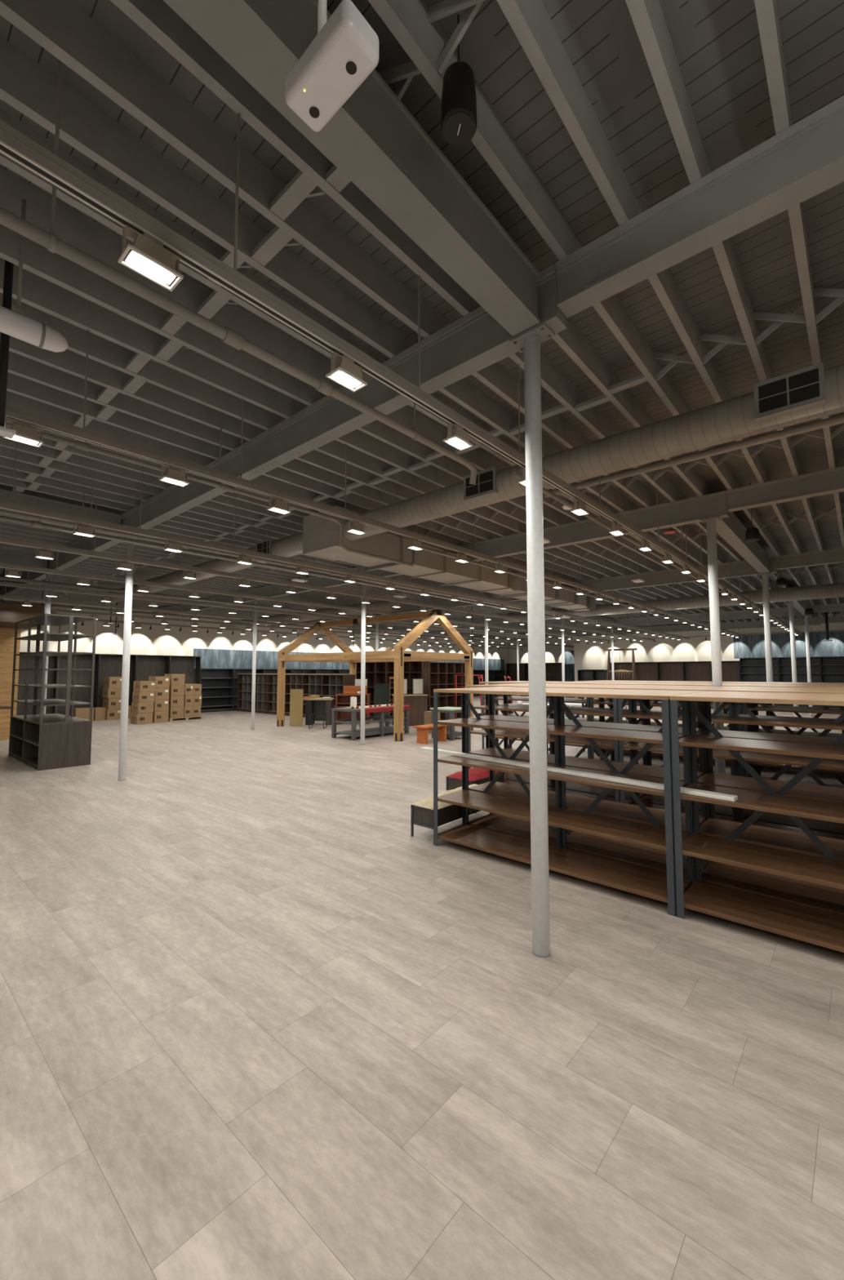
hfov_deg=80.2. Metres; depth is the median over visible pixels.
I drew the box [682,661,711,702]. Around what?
bookcase
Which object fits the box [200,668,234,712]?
bookcase
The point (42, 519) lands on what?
ceiling pipe
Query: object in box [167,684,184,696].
carton
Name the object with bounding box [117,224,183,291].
lamp
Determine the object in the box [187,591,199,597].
lamp
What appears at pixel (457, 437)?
lamp
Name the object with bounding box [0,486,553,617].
ceiling pipe
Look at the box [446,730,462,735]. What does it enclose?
shelf
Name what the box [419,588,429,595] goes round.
lamp
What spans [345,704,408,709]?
patterned cloth
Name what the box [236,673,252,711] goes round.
bookcase
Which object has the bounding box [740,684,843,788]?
shelving unit
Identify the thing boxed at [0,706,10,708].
countertop
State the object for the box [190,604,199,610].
lamp
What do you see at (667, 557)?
lamp
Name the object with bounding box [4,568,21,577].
lamp
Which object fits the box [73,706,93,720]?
carton
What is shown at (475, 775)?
cushion
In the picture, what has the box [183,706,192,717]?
carton
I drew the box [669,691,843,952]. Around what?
shelving unit
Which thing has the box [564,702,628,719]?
folding table
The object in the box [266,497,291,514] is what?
lamp
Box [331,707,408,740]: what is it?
work table
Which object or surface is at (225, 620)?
lamp
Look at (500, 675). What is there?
bookcase
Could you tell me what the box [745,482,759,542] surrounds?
speaker
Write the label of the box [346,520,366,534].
lamp
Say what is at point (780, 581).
speaker
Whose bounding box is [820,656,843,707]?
bookcase
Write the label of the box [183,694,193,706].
carton
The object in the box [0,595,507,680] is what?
wall
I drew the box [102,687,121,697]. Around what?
carton
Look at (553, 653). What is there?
wall
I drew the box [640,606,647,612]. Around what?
lamp
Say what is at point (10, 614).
canopy
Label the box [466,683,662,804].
shelving unit
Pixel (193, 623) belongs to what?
lamp
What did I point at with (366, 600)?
lamp
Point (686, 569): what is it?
lamp
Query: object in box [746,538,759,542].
grille
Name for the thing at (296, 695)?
cardboard slab
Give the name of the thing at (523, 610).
lamp
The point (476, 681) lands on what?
bookcase
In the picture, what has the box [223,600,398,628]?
duct
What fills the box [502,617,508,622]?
lamp
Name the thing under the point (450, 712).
work table
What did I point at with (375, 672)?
bookcase
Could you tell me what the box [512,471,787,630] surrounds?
track
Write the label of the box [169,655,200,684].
bookcase
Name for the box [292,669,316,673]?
bookcase
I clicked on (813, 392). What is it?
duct
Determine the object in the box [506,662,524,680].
bookcase
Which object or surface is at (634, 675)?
stand
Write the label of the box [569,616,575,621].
lamp
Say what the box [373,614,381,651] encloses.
support column
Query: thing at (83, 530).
lamp
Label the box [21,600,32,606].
lamp
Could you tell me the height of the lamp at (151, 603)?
0.128 m
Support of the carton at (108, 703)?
on the carton at (113, 713)
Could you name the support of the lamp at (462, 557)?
attached to the track at (12, 413)
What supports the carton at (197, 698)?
on the carton at (196, 708)
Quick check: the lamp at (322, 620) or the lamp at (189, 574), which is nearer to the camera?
the lamp at (189, 574)
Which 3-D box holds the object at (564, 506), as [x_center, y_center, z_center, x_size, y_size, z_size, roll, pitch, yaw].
[1.730,-1.978,5.936,0.150,0.850,0.150,-3,-5,41]
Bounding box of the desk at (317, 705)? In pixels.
[302,697,334,724]
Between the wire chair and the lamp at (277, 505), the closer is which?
the lamp at (277, 505)
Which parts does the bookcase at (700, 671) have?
panel, panel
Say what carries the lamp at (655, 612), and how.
attached to the track at (12, 413)
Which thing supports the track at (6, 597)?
hanging from the ceiling
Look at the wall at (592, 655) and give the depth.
28.44 m
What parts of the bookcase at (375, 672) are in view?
panel, panel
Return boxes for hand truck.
[477,675,485,715]
[502,675,514,714]
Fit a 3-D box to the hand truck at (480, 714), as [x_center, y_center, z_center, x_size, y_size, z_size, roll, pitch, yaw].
[2.265,2.088,18.144,0.500,1.564,0.540,-2,-4,24]
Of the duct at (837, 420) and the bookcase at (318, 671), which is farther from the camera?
the bookcase at (318, 671)
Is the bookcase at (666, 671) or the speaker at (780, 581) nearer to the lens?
the speaker at (780, 581)
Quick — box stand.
[604,648,637,699]
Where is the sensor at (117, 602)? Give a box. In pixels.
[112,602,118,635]
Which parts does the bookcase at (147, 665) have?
panel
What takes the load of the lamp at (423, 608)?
attached to the track at (2, 540)
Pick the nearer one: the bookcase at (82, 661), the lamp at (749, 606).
the lamp at (749, 606)
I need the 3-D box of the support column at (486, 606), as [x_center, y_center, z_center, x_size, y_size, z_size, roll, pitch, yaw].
[2.056,0.776,15.935,0.260,3.899,0.150,-3,-5,41]
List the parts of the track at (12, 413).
hanger rod, hanger rod, hanger rod, hanger rod, hanger rod, hanger rod, hanger rod, hanger rod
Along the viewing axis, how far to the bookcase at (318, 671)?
26.66 m
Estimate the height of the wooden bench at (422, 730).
0.415 m
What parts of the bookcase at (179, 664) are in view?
panel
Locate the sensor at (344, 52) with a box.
[284,0,378,132]
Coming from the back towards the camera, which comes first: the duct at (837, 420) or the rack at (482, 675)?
the rack at (482, 675)
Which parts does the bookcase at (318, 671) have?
panel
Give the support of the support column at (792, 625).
on the floor
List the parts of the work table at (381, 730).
leg, rail, leg, rail, rail, rail, leg, leg, leg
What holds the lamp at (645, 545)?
attached to the track at (14, 144)
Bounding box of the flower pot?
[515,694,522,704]
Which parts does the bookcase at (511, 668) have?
panel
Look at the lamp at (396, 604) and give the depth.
12.12 m
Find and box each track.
[0,113,801,635]
[0,441,689,639]
[0,497,653,640]
[0,530,616,642]
[0,546,579,643]
[0,568,573,647]
[4,329,745,636]
[28,588,519,649]
[50,595,546,648]
[559,617,843,642]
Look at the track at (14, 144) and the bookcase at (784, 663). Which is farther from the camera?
the bookcase at (784, 663)
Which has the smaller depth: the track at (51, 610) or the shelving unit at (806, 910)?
the shelving unit at (806, 910)
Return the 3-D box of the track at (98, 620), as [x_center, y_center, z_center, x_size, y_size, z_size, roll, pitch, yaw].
[-3.217,-0.598,25.548,0.042,1.080,31.956,-3,-5,41]
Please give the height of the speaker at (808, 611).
0.933 m
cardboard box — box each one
[310,694,319,697]
[424,711,439,733]
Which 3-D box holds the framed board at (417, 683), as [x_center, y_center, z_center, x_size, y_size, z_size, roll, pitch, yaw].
[-0.131,1.506,16.255,0.370,0.520,0.040,1,-4,-14]
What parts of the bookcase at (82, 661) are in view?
panel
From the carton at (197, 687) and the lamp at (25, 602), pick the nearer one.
the lamp at (25, 602)
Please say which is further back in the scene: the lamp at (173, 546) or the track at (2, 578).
the track at (2, 578)
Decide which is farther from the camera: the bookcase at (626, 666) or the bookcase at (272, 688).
the bookcase at (626, 666)
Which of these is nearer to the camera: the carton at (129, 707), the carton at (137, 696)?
the carton at (137, 696)
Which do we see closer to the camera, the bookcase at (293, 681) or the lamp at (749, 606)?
the lamp at (749, 606)
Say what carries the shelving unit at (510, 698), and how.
on the floor
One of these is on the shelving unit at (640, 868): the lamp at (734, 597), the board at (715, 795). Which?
the board at (715, 795)
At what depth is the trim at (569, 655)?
36.97 m
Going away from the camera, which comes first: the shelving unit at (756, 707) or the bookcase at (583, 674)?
the shelving unit at (756, 707)
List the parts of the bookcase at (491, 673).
panel, panel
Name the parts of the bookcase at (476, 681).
panel, panel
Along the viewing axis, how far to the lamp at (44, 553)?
6.90 m
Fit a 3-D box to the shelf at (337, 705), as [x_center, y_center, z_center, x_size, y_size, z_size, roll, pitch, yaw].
[-2.299,2.217,16.749,1.000,0.030,0.470,0,-4,0]
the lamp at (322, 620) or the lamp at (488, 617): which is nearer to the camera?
the lamp at (488, 617)
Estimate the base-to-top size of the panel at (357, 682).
1.451 m
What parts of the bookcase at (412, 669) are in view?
panel, panel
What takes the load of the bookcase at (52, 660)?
on the floor
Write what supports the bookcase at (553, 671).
on the floor
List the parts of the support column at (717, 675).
cap plate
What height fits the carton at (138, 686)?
0.349 m
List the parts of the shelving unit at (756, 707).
post, post, post, shelf, shelf, shelf, shelf, shelf, shelf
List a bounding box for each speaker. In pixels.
[440,14,476,146]
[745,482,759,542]
[776,569,786,586]
[804,608,813,614]
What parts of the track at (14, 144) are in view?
hanger rod, hanger rod, hanger rod, hanger rod, hanger rod, hanger rod, hanger rod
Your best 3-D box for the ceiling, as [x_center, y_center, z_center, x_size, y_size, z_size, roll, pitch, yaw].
[3.730,-1.487,16.141,27.500,0.640,41.000,-3,-5,41]
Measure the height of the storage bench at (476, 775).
0.396 m
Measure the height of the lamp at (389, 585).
0.128 m
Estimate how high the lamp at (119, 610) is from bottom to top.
0.128 m
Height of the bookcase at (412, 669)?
2.100 m
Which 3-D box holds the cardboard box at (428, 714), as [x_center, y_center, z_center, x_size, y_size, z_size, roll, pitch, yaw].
[0.287,2.313,14.125,0.350,0.600,0.300,-3,-5,41]
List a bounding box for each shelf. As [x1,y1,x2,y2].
[9,733,39,746]
[16,698,86,705]
[17,615,93,626]
[19,634,90,640]
[20,653,82,656]
[23,684,79,686]
[333,725,405,735]
[337,702,367,703]
[337,705,365,706]
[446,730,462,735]
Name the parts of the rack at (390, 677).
rail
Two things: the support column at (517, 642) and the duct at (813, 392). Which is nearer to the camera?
the duct at (813, 392)
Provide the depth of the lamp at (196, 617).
14.84 m
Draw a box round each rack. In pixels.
[389,676,394,724]
[455,674,483,719]
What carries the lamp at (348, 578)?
attached to the track at (12, 506)
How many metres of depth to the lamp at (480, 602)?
11.69 m
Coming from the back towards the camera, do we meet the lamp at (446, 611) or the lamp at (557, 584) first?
the lamp at (446, 611)
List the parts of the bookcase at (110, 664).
panel, panel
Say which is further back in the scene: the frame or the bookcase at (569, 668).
the bookcase at (569, 668)
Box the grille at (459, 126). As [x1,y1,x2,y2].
[444,111,474,145]
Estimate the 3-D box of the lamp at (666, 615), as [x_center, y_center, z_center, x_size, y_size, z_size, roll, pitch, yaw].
[7.130,-0.704,14.610,0.110,0.122,0.200,-3,-5,41]
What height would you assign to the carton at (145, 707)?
0.349 m
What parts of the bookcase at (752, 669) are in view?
panel, panel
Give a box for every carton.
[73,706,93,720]
[93,706,106,720]
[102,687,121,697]
[102,697,120,709]
[103,676,121,687]
[105,708,120,719]
[128,705,130,718]
[129,712,152,724]
[131,702,153,713]
[132,691,155,702]
[133,680,155,692]
[148,676,169,688]
[152,710,168,722]
[153,698,168,711]
[154,687,168,699]
[164,674,184,684]
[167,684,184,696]
[168,695,184,706]
[168,706,183,718]
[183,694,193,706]
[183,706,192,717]
[184,684,193,695]
[192,705,200,716]
[193,684,201,694]
[193,694,201,706]
[350,697,356,707]
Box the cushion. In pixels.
[444,767,504,782]
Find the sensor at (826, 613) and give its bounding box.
[822,612,832,640]
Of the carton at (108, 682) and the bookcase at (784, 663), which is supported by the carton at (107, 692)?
the carton at (108, 682)
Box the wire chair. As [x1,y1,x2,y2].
[308,700,326,728]
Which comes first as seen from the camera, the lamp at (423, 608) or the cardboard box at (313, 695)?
the lamp at (423, 608)
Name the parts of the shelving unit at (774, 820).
post, post, post, post, shelf, shelf, shelf, post, shelf, shelf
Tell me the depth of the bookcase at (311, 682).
18.91 m
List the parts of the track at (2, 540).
hanger rod, hanger rod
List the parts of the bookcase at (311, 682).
panel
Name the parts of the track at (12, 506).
hanger rod, hanger rod, hanger rod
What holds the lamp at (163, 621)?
attached to the track at (51, 610)
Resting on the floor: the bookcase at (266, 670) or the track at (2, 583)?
the bookcase at (266, 670)
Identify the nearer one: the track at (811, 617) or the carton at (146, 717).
the carton at (146, 717)
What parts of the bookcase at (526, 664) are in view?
panel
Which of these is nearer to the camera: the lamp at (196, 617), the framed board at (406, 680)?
the lamp at (196, 617)
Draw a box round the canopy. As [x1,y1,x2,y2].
[0,568,44,629]
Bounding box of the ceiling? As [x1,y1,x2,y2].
[0,0,843,641]
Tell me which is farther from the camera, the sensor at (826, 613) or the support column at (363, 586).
the sensor at (826, 613)
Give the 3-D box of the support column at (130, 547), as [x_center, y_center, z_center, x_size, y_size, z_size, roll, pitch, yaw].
[-4.761,0.272,8.069,0.260,3.899,0.150,-3,-5,41]
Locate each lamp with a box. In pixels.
[3,418,43,447]
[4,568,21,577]
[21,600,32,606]
[34,548,53,559]
[45,590,57,597]
[71,523,95,537]
[71,604,81,610]
[75,577,90,585]
[99,595,111,602]
[102,622,110,626]
[115,560,132,570]
[115,608,124,613]
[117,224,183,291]
[136,584,149,591]
[147,600,158,606]
[155,611,163,616]
[159,465,189,486]
[160,619,167,624]
[163,540,182,552]
[182,570,196,579]
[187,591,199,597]
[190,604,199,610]
[191,614,199,619]
[191,622,198,626]
[223,617,231,622]
[228,608,236,613]
[233,595,244,602]
[235,554,253,564]
[238,578,250,586]
[261,612,268,617]
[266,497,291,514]
[272,600,281,607]
[285,586,296,593]
[292,614,299,619]
[294,564,309,574]
[307,604,315,610]
[318,617,326,622]
[325,351,367,391]
[326,591,336,599]
[337,608,346,613]
[343,574,355,582]
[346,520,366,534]
[362,597,370,603]
[366,612,373,617]
[384,582,395,590]
[391,601,400,607]
[406,537,423,551]
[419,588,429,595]
[420,605,427,611]
[442,422,473,450]
[444,609,451,614]
[449,594,459,600]
[454,551,469,563]
[465,612,472,617]
[475,599,484,605]
[484,615,491,620]
[493,563,506,573]
[499,603,506,608]
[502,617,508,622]
[517,467,525,486]
[520,607,527,613]
[552,581,563,588]
[555,613,560,618]
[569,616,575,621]
[570,498,589,515]
[575,587,584,595]
[595,593,604,599]
[608,521,625,536]
[612,598,620,604]
[627,602,635,608]
[638,538,652,551]
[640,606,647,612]
[653,610,658,615]
[662,552,674,564]
[663,613,669,617]
[680,564,691,573]
[696,573,706,582]
[720,587,728,595]
[730,593,737,599]
[738,598,746,604]
[746,603,752,608]
[753,607,759,612]
[759,610,764,615]
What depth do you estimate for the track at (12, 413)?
4.63 m
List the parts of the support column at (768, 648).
cap plate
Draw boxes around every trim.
[193,648,504,670]
[564,650,574,663]
[733,631,843,657]
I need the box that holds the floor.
[0,694,843,1279]
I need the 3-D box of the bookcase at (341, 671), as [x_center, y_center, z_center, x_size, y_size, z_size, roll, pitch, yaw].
[-4.057,2.546,27.515,0.400,1.860,1.500,-3,-5,41]
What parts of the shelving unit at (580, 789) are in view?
post, post, post, post, shelf, shelf, post, shelf, shelf, shelf, post, post, post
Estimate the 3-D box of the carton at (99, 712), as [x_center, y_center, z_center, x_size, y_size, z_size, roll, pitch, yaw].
[-11.633,2.645,17.998,0.500,0.439,0.333,-3,-5,41]
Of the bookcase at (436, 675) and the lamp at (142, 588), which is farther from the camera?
the bookcase at (436, 675)
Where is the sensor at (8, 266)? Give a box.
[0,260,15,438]
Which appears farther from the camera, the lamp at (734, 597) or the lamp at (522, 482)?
the lamp at (734, 597)
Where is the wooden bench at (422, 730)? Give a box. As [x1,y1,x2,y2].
[413,724,448,744]
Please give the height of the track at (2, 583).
1.080 m
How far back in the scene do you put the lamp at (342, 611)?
13.45 m
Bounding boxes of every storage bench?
[409,783,480,836]
[444,767,504,791]
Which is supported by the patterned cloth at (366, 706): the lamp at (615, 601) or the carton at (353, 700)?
the carton at (353, 700)
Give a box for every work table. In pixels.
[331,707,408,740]
[430,706,462,740]
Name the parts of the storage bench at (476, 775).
frame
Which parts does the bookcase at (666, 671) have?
panel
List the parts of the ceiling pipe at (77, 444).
hanger rod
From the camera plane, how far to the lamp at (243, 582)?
9.13 m
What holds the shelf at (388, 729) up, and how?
attached to the work table at (381, 730)
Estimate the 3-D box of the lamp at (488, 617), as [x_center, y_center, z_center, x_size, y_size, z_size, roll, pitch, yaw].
[2.004,-0.668,15.133,0.110,0.122,0.200,-3,-5,41]
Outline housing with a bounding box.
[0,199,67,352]
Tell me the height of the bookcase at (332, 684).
1.645 m
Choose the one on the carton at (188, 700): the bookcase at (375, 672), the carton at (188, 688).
the carton at (188, 688)
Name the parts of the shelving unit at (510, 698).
post, post, post, shelf, shelf, post, shelf, shelf, shelf, post, post, post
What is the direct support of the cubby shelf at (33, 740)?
attached to the shelving unit at (41, 741)
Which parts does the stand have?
leg, leg, leg, leg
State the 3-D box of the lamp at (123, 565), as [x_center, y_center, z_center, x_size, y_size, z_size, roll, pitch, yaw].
[-4.555,-1.146,7.667,0.112,0.128,0.200,-3,-5,41]
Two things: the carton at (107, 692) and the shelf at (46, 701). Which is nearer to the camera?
the shelf at (46, 701)
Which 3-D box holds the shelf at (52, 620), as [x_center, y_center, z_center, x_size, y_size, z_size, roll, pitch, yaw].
[-7.301,-0.385,9.937,2.370,0.014,0.730,-3,-5,41]
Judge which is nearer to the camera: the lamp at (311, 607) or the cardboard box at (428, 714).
the lamp at (311, 607)
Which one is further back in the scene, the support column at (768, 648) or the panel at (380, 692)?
the panel at (380, 692)
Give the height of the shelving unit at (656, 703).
1.510 m
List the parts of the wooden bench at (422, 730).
leg, seat, leg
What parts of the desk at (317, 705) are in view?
panel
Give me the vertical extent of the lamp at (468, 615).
0.122 m
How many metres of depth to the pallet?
17.93 m
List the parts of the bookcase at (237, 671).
panel, panel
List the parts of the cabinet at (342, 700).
panel, panel, panel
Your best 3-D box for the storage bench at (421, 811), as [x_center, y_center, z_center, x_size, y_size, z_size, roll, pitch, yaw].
[0.387,1.862,5.544,0.350,0.396,1.170,-3,-5,41]
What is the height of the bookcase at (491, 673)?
1.860 m
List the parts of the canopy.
hanger rod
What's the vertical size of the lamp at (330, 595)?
0.128 m
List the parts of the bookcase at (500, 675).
panel, panel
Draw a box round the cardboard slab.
[289,688,303,725]
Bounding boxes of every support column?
[39,573,52,714]
[117,537,136,780]
[250,600,260,728]
[360,580,368,745]
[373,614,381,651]
[484,603,489,697]
[508,322,555,957]
[516,631,519,696]
[560,617,564,697]
[610,626,615,679]
[699,515,725,774]
[757,572,775,729]
[788,600,799,728]
[802,614,813,716]
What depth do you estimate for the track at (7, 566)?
10.70 m
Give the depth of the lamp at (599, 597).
10.82 m
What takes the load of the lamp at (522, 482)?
attached to the track at (14, 144)
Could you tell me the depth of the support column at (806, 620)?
19.33 m
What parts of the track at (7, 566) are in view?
hanger rod, hanger rod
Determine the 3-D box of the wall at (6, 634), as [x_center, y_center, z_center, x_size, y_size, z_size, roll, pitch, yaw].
[-13.486,0.981,11.884,0.200,2.980,6.150,-3,-5,41]
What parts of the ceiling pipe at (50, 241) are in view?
hanger rod, hanger rod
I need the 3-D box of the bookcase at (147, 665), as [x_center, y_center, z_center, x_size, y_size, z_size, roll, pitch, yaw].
[-10.777,1.798,19.913,0.420,2.380,1.250,-3,-5,41]
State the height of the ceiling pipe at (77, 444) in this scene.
1.253 m
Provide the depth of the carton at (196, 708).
18.17 m
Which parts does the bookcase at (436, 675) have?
panel, shelf, shelf, shelf, panel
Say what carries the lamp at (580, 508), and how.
attached to the track at (14, 144)
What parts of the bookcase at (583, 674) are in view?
panel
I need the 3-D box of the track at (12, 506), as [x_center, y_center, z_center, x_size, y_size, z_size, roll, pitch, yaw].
[3.602,-1.324,14.312,0.042,1.080,31.100,-3,-5,41]
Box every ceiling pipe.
[0,59,477,484]
[0,479,563,617]
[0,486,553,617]
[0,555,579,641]
[0,596,528,644]
[6,411,710,629]
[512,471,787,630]
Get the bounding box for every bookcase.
[16,652,57,715]
[57,653,99,715]
[97,653,137,712]
[135,654,170,680]
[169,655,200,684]
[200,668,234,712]
[233,668,264,711]
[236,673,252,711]
[251,673,267,713]
[264,668,292,673]
[266,673,277,714]
[284,673,302,715]
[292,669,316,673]
[302,673,322,717]
[316,669,339,673]
[321,673,355,708]
[339,669,349,673]
[355,662,386,716]
[386,661,429,718]
[422,662,465,720]
[473,670,483,696]
[483,670,494,694]
[494,670,505,681]
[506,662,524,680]
[524,662,528,680]
[545,662,562,681]
[564,663,574,681]
[577,669,609,699]
[610,662,632,700]
[634,662,657,701]
[657,661,683,702]
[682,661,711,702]
[710,661,740,702]
[739,657,780,705]
[777,657,822,706]
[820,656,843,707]
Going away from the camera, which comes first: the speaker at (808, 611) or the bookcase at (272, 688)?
the speaker at (808, 611)
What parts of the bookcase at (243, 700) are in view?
panel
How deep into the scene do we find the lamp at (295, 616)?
14.88 m
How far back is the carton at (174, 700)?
17.64 m
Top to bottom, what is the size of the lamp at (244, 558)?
0.128 m
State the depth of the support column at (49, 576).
10.97 m
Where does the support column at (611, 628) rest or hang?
on the floor
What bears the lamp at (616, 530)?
attached to the track at (14, 144)
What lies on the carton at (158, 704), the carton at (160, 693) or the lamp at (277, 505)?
the carton at (160, 693)
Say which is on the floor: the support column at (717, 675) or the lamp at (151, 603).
the support column at (717, 675)
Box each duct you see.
[101,361,843,604]
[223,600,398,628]
[302,506,595,611]
[506,582,843,622]
[543,413,843,497]
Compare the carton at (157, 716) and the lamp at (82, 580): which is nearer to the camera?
the lamp at (82, 580)
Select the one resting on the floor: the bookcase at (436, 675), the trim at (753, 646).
the bookcase at (436, 675)
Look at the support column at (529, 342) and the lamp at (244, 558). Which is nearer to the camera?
the support column at (529, 342)
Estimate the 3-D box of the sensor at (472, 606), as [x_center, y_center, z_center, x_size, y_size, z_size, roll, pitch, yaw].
[1.889,-0.730,18.776,0.100,1.710,0.100,-3,-5,41]
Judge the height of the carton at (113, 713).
0.382 m
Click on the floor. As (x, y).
(255, 1024)
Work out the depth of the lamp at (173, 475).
4.13 m
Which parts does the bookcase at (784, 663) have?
panel, panel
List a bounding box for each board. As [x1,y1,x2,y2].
[404,678,408,694]
[412,678,423,694]
[419,746,737,801]
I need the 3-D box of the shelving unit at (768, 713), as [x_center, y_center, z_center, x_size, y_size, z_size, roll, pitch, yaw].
[6.229,1.524,8.989,2.200,1.510,1.750,-3,-5,41]
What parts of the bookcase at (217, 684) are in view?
panel, shelf, shelf, shelf, shelf, panel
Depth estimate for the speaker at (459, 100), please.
2.05 m
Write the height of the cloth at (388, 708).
0.122 m
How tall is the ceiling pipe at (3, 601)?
1.071 m
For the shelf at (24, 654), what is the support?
attached to the shelving unit at (41, 741)
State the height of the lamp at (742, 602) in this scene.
0.122 m
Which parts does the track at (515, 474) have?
hanger rod, hanger rod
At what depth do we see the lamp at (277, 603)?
11.96 m
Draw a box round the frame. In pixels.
[276,608,473,741]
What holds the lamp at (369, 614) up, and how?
hanging from the track at (7, 566)
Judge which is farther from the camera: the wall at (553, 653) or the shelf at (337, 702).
the wall at (553, 653)
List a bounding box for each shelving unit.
[8,613,96,770]
[433,686,708,916]
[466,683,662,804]
[479,680,619,760]
[574,680,698,758]
[586,682,756,777]
[617,684,843,839]
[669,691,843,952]
[688,681,843,774]
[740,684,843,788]
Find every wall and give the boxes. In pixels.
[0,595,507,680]
[0,626,20,715]
[507,636,573,663]
[573,613,843,698]
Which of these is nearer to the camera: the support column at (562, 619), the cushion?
the cushion
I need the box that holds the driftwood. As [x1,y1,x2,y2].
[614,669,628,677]
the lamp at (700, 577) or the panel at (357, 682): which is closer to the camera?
the lamp at (700, 577)
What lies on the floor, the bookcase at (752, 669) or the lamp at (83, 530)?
the bookcase at (752, 669)
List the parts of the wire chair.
leg frame, leg frame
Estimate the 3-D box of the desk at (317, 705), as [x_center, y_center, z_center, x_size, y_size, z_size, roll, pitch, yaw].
[-3.394,2.332,16.427,0.950,0.860,0.500,0,-4,0]
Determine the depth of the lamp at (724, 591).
10.12 m
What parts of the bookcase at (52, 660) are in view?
panel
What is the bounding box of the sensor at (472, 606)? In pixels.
[471,605,474,643]
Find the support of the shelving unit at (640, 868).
on the floor
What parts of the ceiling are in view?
timber plate, timber plate, timber plate, timber plate, timber plate, timber plate, timber plate, timber plate, timber plate, timber plate, timber plate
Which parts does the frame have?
post, post, ridge plate, post, apex plate, post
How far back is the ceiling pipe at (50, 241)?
2.63 m
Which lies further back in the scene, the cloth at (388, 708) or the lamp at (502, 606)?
the cloth at (388, 708)
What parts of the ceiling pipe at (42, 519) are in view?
hanger rod, hanger rod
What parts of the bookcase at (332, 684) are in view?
panel, panel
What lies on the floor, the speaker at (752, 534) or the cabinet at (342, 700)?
the cabinet at (342, 700)
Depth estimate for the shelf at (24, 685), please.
9.82 m
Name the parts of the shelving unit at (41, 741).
post, panel, post, post, post, shelf frame, shelf frame, shelf frame, shelf frame, shelf frame, shelf frame, post, panel, post, post, post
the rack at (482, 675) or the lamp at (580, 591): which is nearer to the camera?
the lamp at (580, 591)
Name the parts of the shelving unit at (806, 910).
post, post, post, shelf, shelf, shelf, shelf, shelf, shelf, shelf, shelf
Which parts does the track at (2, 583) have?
hanger rod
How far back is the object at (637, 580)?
11.64 m
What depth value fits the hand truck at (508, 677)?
18.79 m
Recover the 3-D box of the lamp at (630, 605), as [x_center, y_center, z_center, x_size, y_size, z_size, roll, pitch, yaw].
[5.162,-0.847,12.370,0.110,0.122,0.200,-3,-5,41]
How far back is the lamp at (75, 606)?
12.57 m
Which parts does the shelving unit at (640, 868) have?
post, post, post, post, shelf, post, shelf, shelf, shelf, shelf, shelf, shelf, shelf, post, post, post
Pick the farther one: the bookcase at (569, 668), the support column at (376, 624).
the bookcase at (569, 668)
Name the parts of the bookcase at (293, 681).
panel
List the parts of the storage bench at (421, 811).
leg, rail, frame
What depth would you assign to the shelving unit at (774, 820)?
5.47 m
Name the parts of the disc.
casing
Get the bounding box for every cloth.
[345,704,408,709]
[364,704,410,713]
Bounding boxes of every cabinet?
[0,706,10,739]
[335,685,370,724]
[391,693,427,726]
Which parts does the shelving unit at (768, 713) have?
post, post, post, shelf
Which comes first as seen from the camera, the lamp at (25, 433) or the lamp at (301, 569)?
the lamp at (25, 433)
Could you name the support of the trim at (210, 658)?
attached to the wall at (156, 641)
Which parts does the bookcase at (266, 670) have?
panel, panel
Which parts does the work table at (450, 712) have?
leg, leg, leg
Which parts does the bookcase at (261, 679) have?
panel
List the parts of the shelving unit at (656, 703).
post, post, post, shelf, shelf, shelf, shelf, shelf, shelf, post, post, post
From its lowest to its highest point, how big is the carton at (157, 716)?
0.387 m
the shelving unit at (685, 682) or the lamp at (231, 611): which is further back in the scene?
the lamp at (231, 611)
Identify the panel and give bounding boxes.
[355,679,367,721]
[373,684,389,722]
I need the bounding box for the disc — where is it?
[663,499,677,533]
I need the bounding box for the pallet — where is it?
[168,715,204,721]
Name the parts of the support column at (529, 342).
cap plate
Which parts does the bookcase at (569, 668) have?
panel, panel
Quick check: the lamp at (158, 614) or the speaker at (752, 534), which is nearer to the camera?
the speaker at (752, 534)
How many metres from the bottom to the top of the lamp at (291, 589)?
0.128 m
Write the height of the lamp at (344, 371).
0.128 m
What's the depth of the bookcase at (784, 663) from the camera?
24.33 m
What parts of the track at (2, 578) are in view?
hanger rod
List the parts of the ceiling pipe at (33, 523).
hanger rod, hanger rod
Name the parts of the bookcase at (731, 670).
panel, panel, panel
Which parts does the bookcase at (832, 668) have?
panel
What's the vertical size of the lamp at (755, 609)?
0.122 m
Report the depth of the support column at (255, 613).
15.15 m

